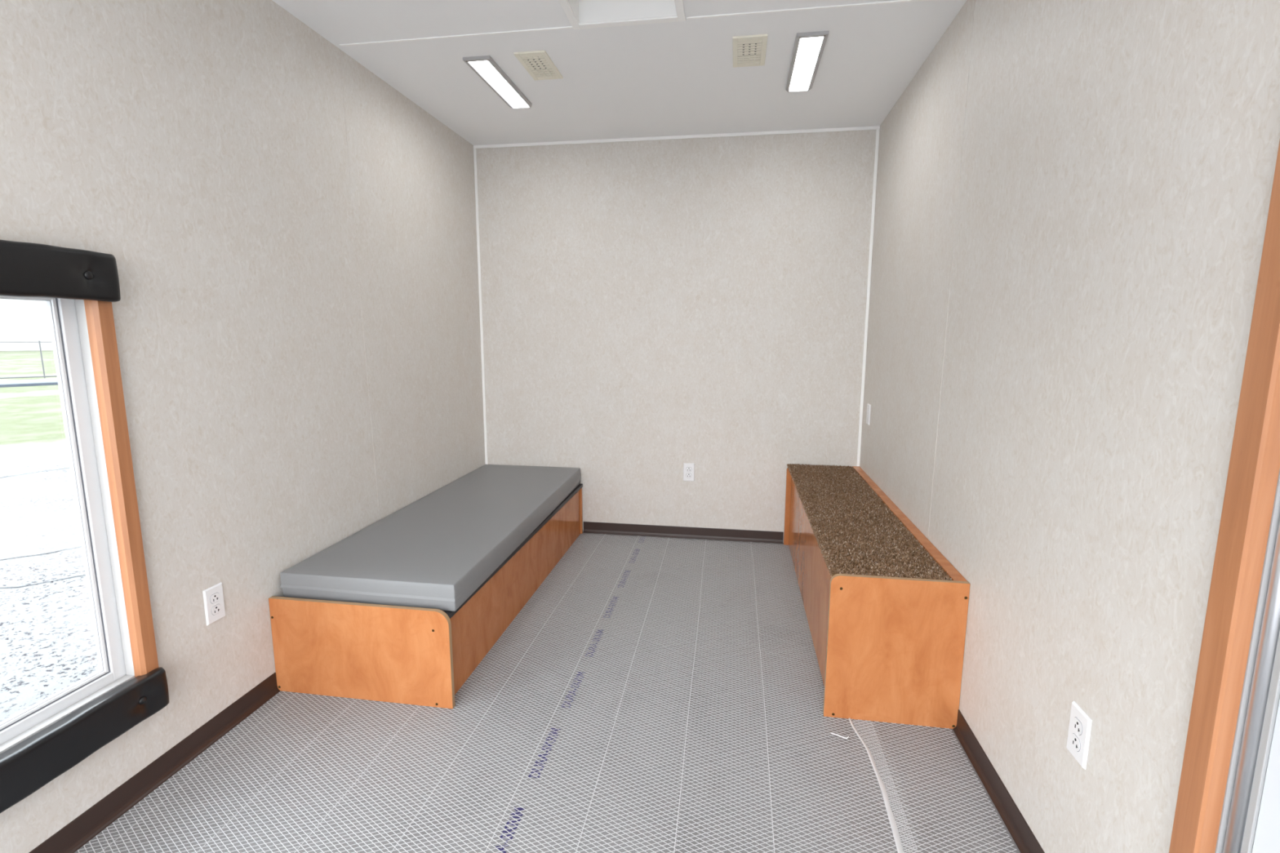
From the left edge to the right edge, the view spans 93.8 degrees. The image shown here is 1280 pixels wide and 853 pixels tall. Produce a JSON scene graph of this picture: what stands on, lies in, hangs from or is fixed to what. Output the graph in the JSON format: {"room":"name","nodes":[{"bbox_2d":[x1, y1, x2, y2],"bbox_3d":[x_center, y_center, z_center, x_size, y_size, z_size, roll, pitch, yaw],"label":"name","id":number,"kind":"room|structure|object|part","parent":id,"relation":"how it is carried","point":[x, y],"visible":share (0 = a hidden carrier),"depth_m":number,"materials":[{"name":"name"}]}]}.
{"room":"trailer interior","nodes":[
{"label":"trailer interior","id":0,"kind":"room"},
{"bbox_2d":[0,442,99,722],"bbox_3d":[5.214,4.312,-17.479,56.000,0.004,60.119,-4,10,-28],"label":"ground","id":1,"kind":"structure","parent":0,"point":[47,641],"depth_m":3.87,"materials":[{"name":"grey"}]},
{"bbox_2d":[0,0,484,852],"bbox_3d":[-1.459,-0.159,1.489,0.100,2.440,4.901,2,9,9],"label":"wall","id":2,"kind":"structure","parent":0,"point":[200,146],"depth_m":1.98,"materials":[{"name":"paint"}]},
{"bbox_2d":[0,239,120,302],"bbox_3d":[-1.455,-0.298,0.987,0.054,0.124,1.163,2,9,9],"label":"pad","id":3,"kind":"object","parent":2,"relation":"attached to","point":[27,269],"visible":1,"depth_m":1.40,"materials":[{"name":"black fabric"}]},
{"bbox_2d":[0,295,159,754],"bbox_3d":[-1.503,0.261,1.109,0.088,1.083,1.094,2,9,9],"label":"window","id":4,"kind":"structure","parent":2,"relation":"in","point":[83,333],"depth_m":1.58,"materials":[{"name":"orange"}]},
{"bbox_3d":[-1.393,0.188,1.617,0.031,1.073,0.046,2,9,9],"label":"casing","id":5,"kind":"part","parent":4,"relation":"part of","materials":[{"name":"brown wood"}]},
{"bbox_2d":[0,666,168,813],"bbox_3d":[-1.459,0.827,1.156,0.054,0.118,1.156,2,9,9],"label":"pad","id":6,"kind":"object","parent":2,"relation":"attached to","point":[28,766],"visible":1,"depth_m":1.48,"materials":[{"name":"black fabric"}]},
{"bbox_2d":[29,672,279,852],"bbox_3d":[-1.555,1.155,0.726,0.014,0.073,2.988,2,9,9],"label":"baseboard","id":7,"kind":"structure","parent":2,"relation":"attached to","point":[95,820],"depth_m":1.72,"materials":[{"name":"brown plastic"}]},
{"bbox_2d":[202,582,225,626],"bbox_3d":[-1.358,0.566,1.913,0.008,0.116,0.070,2,9,9],"label":"wall outlet","id":8,"kind":"object","parent":2,"relation":"attached to","point":[213,597],"visible":1,"depth_m":1.91,"materials":[{"name":"white plastic"}]},
{"bbox_2d":[210,592,219,603],"bbox_3d":[-1.355,0.547,1.910,0.002,0.028,0.034,2,9,9],"label":"receptacle","id":9,"kind":"object","parent":8,"relation":"attached to","point":[215,597],"depth_m":1.91,"materials":[{"name":"white plastic"}]},
{"bbox_2d":[211,604,221,615],"bbox_3d":[-1.355,0.586,1.916,0.002,0.028,0.034,2,9,9],"label":"receptacle","id":10,"kind":"object","parent":8,"relation":"attached to","point":[215,608],"depth_m":1.92,"materials":[{"name":"white plastic"}]},
{"bbox_2d":[338,48,380,515],"bbox_3d":[-1.222,-0.560,2.622,0.001,1.990,0.071,2,9,9],"label":"trim","id":11,"kind":"structure","parent":2,"relation":"attached to","point":[339,48],"depth_m":2.60,"materials":[{"name":"plastic"}]},
{"bbox_2d":[74,533,1020,852],"bbox_3d":[-0.235,1.139,1.493,2.585,0.120,5.101,2,9,9],"label":"floor","id":12,"kind":"structure","parent":0,"point":[728,556],"depth_m":1.86,"materials":[{"name":"plastic"}]},
{"bbox_2d":[77,533,918,852],"bbox_3d":[-0.223,0.953,2.301,2.120,0.001,3.440,2,9,9],"label":"film","id":13,"kind":"object","parent":12,"relation":"on","point":[517,810],"visible":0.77,"depth_m":1.90,"materials":[{"name":"white plastic"}]},
{"bbox_2d":[268,483,582,708],"bbox_3d":[-0.842,0.657,3.039,0.683,0.358,1.903,2,9,9],"label":"bunk base","id":14,"kind":"object","parent":13,"relation":"on","point":[376,652],"visible":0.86,"depth_m":2.14,"materials":[{"name":"brown wood"}]},
{"bbox_3d":[-0.988,0.797,2.121,0.683,0.358,0.018,2,9,9],"label":"panel","id":15,"kind":"part","parent":14,"relation":"part of","materials":[{"name":"brown wood"}]},
{"bbox_2d":[280,464,581,611],"bbox_3d":[-0.835,0.448,3.033,0.684,0.108,1.856,2,9,9],"label":"mattress","id":16,"kind":"object","parent":14,"relation":"on","point":[435,551],"visible":0.98,"depth_m":2.48,"materials":[{"name":"grey fabric"}]},
{"bbox_3d":[-0.543,0.688,2.996,0.018,0.310,1.861,2,9,9],"label":"panel","id":17,"kind":"part","parent":14,"relation":"part of","materials":[{"name":"brown wood"}]},
{"bbox_3d":[-0.706,0.539,3.961,0.662,0.310,0.018,2,9,9],"label":"panel","id":18,"kind":"part","parent":14,"relation":"part of","materials":[{"name":"brown wood"}]},
{"bbox_2d":[831,733,848,738],"bbox_3d":[0.649,1.004,1.947,0.055,0.008,0.010,4,10,24],"label":"plastic offcut","id":19,"kind":"object","parent":13,"relation":"on","point":[831,733],"visible":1,"depth_m":1.95,"materials":[{"name":"white plastic"}]},
{"bbox_2d":[783,463,970,728],"bbox_3d":[0.975,0.614,2.833,0.431,0.514,1.751,2,9,9],"label":"bench","id":20,"kind":"object","parent":13,"relation":"on","point":[886,610],"visible":1,"depth_m":2.01,"materials":[{"name":"brown wood"}]},
{"bbox_3d":[1.108,0.497,3.665,0.429,0.492,0.018,2,9,9],"label":"panel","id":21,"kind":"part","parent":20,"relation":"part of","materials":[{"name":"brown wood"}]},
{"bbox_3d":[0.800,0.623,2.855,0.018,0.488,1.698,2,9,9],"label":"panel","id":22,"kind":"part","parent":20,"relation":"part of","materials":[{"name":"brown wood"}]},
{"bbox_3d":[0.842,0.746,1.989,0.427,0.509,0.018,2,9,9],"label":"panel","id":23,"kind":"part","parent":20,"relation":"part of","materials":[{"name":"brown wood"}]},
{"bbox_3d":[1.169,0.389,2.776,0.042,0.040,1.727,2,9,9],"label":"rail","id":24,"kind":"part","parent":20,"relation":"part of","materials":[{"name":"brown wood"}]},
{"bbox_2d":[848,718,1016,852],"bbox_3d":[0.873,0.988,2.081,0.351,0.004,3.339,2,9,9],"label":"film","id":25,"kind":"object","parent":12,"relation":"on","point":[895,829],"visible":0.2,"depth_m":1.70,"materials":[{"name":"white"}]},
{"bbox_2d":[272,0,966,145],"bbox_3d":[-0.229,-1.381,1.105,2.585,0.100,5.101,2,9,9],"label":"ceiling","id":26,"kind":"structure","parent":0,"point":[679,77],"depth_m":2.55,"materials":[{"name":"white paint"}]},
{"bbox_2d":[339,26,573,46],"bbox_3d":[-0.729,-1.518,2.333,0.965,0.004,0.011,2,9,9],"label":"trim","id":27,"kind":"structure","parent":26,"relation":"attached to","point":[566,27],"depth_m":2.33,"materials":[{"name":"white plastic"}]},
{"bbox_2d":[462,55,531,108],"bbox_3d":[-0.642,-1.581,2.774,0.119,0.014,0.554,2,9,9],"label":"recessed light","id":28,"kind":"object","parent":26,"relation":"in","point":[484,66],"visible":1,"depth_m":2.72,"materials":[{"name":"grey plastic"}]},
{"bbox_2d":[513,49,563,80],"bbox_3d":[-0.434,-1.554,2.583,0.134,0.009,0.262,2,9,9],"label":"ceiling vent","id":29,"kind":"object","parent":26,"relation":"in","point":[538,64],"visible":1,"depth_m":2.56,"materials":[{"name":"beige plastic"}]},
{"bbox_2d":[558,0,685,29],"bbox_3d":[-0.075,-1.604,1.996,0.424,0.289,0.439,2,9,9],"label":"ceiling hatch","id":30,"kind":"object","parent":26,"relation":"attached to","point":[581,14],"visible":1,"depth_m":2.19,"materials":[{"name":"white plastic"}]},
{"bbox_2d":[732,34,768,67],"bbox_3d":[0.447,-1.530,2.446,0.134,0.009,0.262,2,9,9],"label":"ceiling vent","id":31,"kind":"object","parent":26,"relation":"in","point":[748,50],"visible":1,"depth_m":2.43,"materials":[{"name":"beige plastic"}]},
{"bbox_2d":[785,31,828,92],"bbox_3d":[0.704,-1.545,2.561,0.119,0.014,0.547,2,9,9],"label":"recessed light","id":32,"kind":"object","parent":26,"relation":"in","point":[808,49],"visible":1,"depth_m":2.51,"materials":[{"name":"grey plastic"}]},
{"bbox_2d":[686,0,932,19],"bbox_3d":[0.643,-1.482,2.119,0.959,0.004,0.011,2,9,9],"label":"trim","id":33,"kind":"structure","parent":26,"relation":"attached to","point":[898,1],"depth_m":2.13,"materials":[{"name":"white plastic"}]},
{"bbox_2d":[475,129,876,542],"bbox_3d":[0.157,-0.501,3.740,2.585,2.440,0.100,2,9,9],"label":"wall","id":34,"kind":"structure","parent":0,"point":[580,243],"depth_m":3.66,"materials":[{"name":"paint"}]},
{"bbox_2d":[473,148,488,464],"bbox_3d":[-1.020,-0.515,3.871,0.016,2.422,0.006,2,9,9],"label":"trim","id":35,"kind":"structure","parent":34,"relation":"attached to","point":[474,149],"depth_m":3.83,"materials":[{"name":"white plastic"}]},
{"bbox_2d":[473,125,879,148],"bbox_3d":[0.152,-1.689,3.504,2.384,0.018,0.006,2,9,9],"label":"trim","id":36,"kind":"structure","parent":34,"relation":"attached to","point":[874,127],"depth_m":3.49,"materials":[{"name":"white plastic"}]},
{"bbox_2d":[677,138,683,526],"bbox_3d":[0.247,-0.518,3.672,0.005,2.348,0.001,2,9,9],"label":"trim","id":37,"kind":"structure","parent":34,"relation":"attached to","point":[682,139],"depth_m":3.66,"materials":[{"name":"plastic"}]},
{"bbox_2d":[582,521,783,543],"bbox_3d":[0.262,0.680,3.846,1.286,0.073,0.014,2,9,9],"label":"baseboard","id":38,"kind":"structure","parent":34,"relation":"attached to","point":[685,532],"depth_m":3.84,"materials":[{"name":"brown plastic"}]},
{"bbox_2d":[683,462,694,481],"bbox_3d":[0.309,0.289,3.782,0.070,0.116,0.008,2,9,9],"label":"wall outlet","id":39,"kind":"object","parent":34,"relation":"attached to","point":[688,468],"visible":1,"depth_m":3.78,"materials":[{"name":"white plastic"}]},
{"bbox_2d":[686,466,691,471],"bbox_3d":[0.308,0.270,3.776,0.034,0.028,0.002,2,9,9],"label":"receptacle","id":40,"kind":"object","parent":39,"relation":"attached to","point":[688,468],"depth_m":3.78,"materials":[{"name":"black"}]},
{"bbox_2d":[856,128,879,466],"bbox_3d":[1.318,-0.453,3.508,0.016,2.422,0.006,2,9,9],"label":"trim","id":41,"kind":"structure","parent":34,"relation":"attached to","point":[877,130],"depth_m":3.46,"materials":[{"name":"white plastic"}]},
{"bbox_2d":[859,0,1279,852],"bbox_3d":[0.996,-0.093,1.108,0.100,2.440,4.901,2,9,9],"label":"wall","id":42,"kind":"structure","parent":0,"point":[1119,157],"depth_m":1.34,"materials":[{"name":"paint"}]},
{"bbox_2d":[866,403,871,425],"bbox_3d":[1.296,-0.069,3.403,0.008,0.116,0.070,2,9,9],"label":"switch plate","id":43,"kind":"object","parent":42,"relation":"attached to","point":[868,406],"visible":1,"depth_m":3.39,"materials":[{"name":"white plastic"}]},
{"bbox_2d":[927,0,975,536],"bbox_3d":[1.119,-0.518,2.162,0.001,1.920,0.055,2,9,9],"label":"trim","id":44,"kind":"structure","parent":42,"relation":"attached to","point":[975,0],"depth_m":2.15,"materials":[{"name":"plastic"}]},
{"bbox_2d":[952,709,1044,852],"bbox_3d":[0.972,1.039,1.524,0.014,0.073,0.935,2,9,9],"label":"baseboard","id":45,"kind":"structure","parent":42,"relation":"attached to","point":[1020,832],"depth_m":1.67,"materials":[{"name":"brown plastic"}]},
{"bbox_2d":[1066,700,1092,769],"bbox_3d":[0.951,0.668,1.300,0.008,0.116,0.070,2,9,9],"label":"wall outlet","id":46,"kind":"object","parent":42,"relation":"attached to","point":[1080,724],"visible":1,"depth_m":1.29,"materials":[{"name":"white plastic"}]},
{"bbox_2d":[1071,733,1079,751],"bbox_3d":[0.948,0.688,1.303,0.002,0.028,0.034,2,9,9],"label":"receptacle","id":47,"kind":"object","parent":46,"relation":"attached to","point":[1075,738],"depth_m":1.30,"materials":[{"name":"white plastic"}]},
{"bbox_2d":[1072,717,1082,734],"bbox_3d":[0.948,0.649,1.297,0.002,0.028,0.034,2,9,9],"label":"receptacle","id":48,"kind":"object","parent":46,"relation":"attached to","point":[1077,722],"depth_m":1.30,"materials":[{"name":"white plastic"}]},
{"bbox_2d":[1168,140,1279,852],"bbox_3d":[0.861,0.179,0.420,0.100,2.110,0.995,2,9,9],"label":"door","id":49,"kind":"structure","parent":42,"relation":"in","point":[1228,797],"depth_m":0.89,"materials":[{"name":"brown wood"}]},
{"label":"outside","id":50,"kind":"structure","parent":0,"visible":0},
{"bbox_2d":[0,350,66,445],"bbox_3d":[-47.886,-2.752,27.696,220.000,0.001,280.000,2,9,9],"label":"lawn","id":51,"kind":"structure","parent":50,"point":[29,415],"depth_m":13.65,"materials":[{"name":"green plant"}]},
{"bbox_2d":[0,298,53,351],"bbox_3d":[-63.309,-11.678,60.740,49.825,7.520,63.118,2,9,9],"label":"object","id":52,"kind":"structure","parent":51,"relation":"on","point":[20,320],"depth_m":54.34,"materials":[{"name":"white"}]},
{"bbox_2d":[0,340,57,378],"bbox_3d":[-21.535,-2.310,20.797,0.044,1.320,49.994,7,11,40],"label":"wire fence","id":53,"kind":"object","parent":51,"relation":"on","point":[38,341],"visible":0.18,"depth_m":21.13,"materials":[{"name":"grey metal"}]},
{"bbox_3d":[-21.533,-2.918,20.704,0.028,0.028,49.993,7,11,40],"label":"rail","id":54,"kind":"part","parent":53,"relation":"part of","materials":[{"name":"grey metal"}]},
{"bbox_3d":[-21.536,-1.717,20.888,0.044,0.044,49.993,7,11,40],"label":"rail","id":55,"kind":"part","parent":53,"relation":"part of","materials":[{"name":"grey metal"}]},
{"bbox_3d":[-21.179,-2.373,21.212,0.037,1.320,0.037,5,10,31],"label":"post","id":56,"kind":"part","parent":53,"relation":"part of","materials":[{"name":"grey metal"}]},
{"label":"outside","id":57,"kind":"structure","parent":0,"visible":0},
{"bbox_2d":[0,378,57,383],"bbox_3d":[-20.116,-1.431,19.448,2.230,0.040,119.984,7,11,40],"label":"concrete apron","id":58,"kind":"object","parent":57,"point":[41,380],"visible":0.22,"depth_m":19.86,"materials":[{"name":"grey concrete"}]},
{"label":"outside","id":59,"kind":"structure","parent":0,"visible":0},
{"bbox_2d":[0,381,57,387],"bbox_3d":[-18.983,-1.302,18.497,0.700,0.080,119.983,7,11,40],"label":"kerb","id":60,"kind":"object","parent":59,"point":[45,383],"visible":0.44,"depth_m":18.41,"materials":[{"name":"grey concrete"}]}
]}

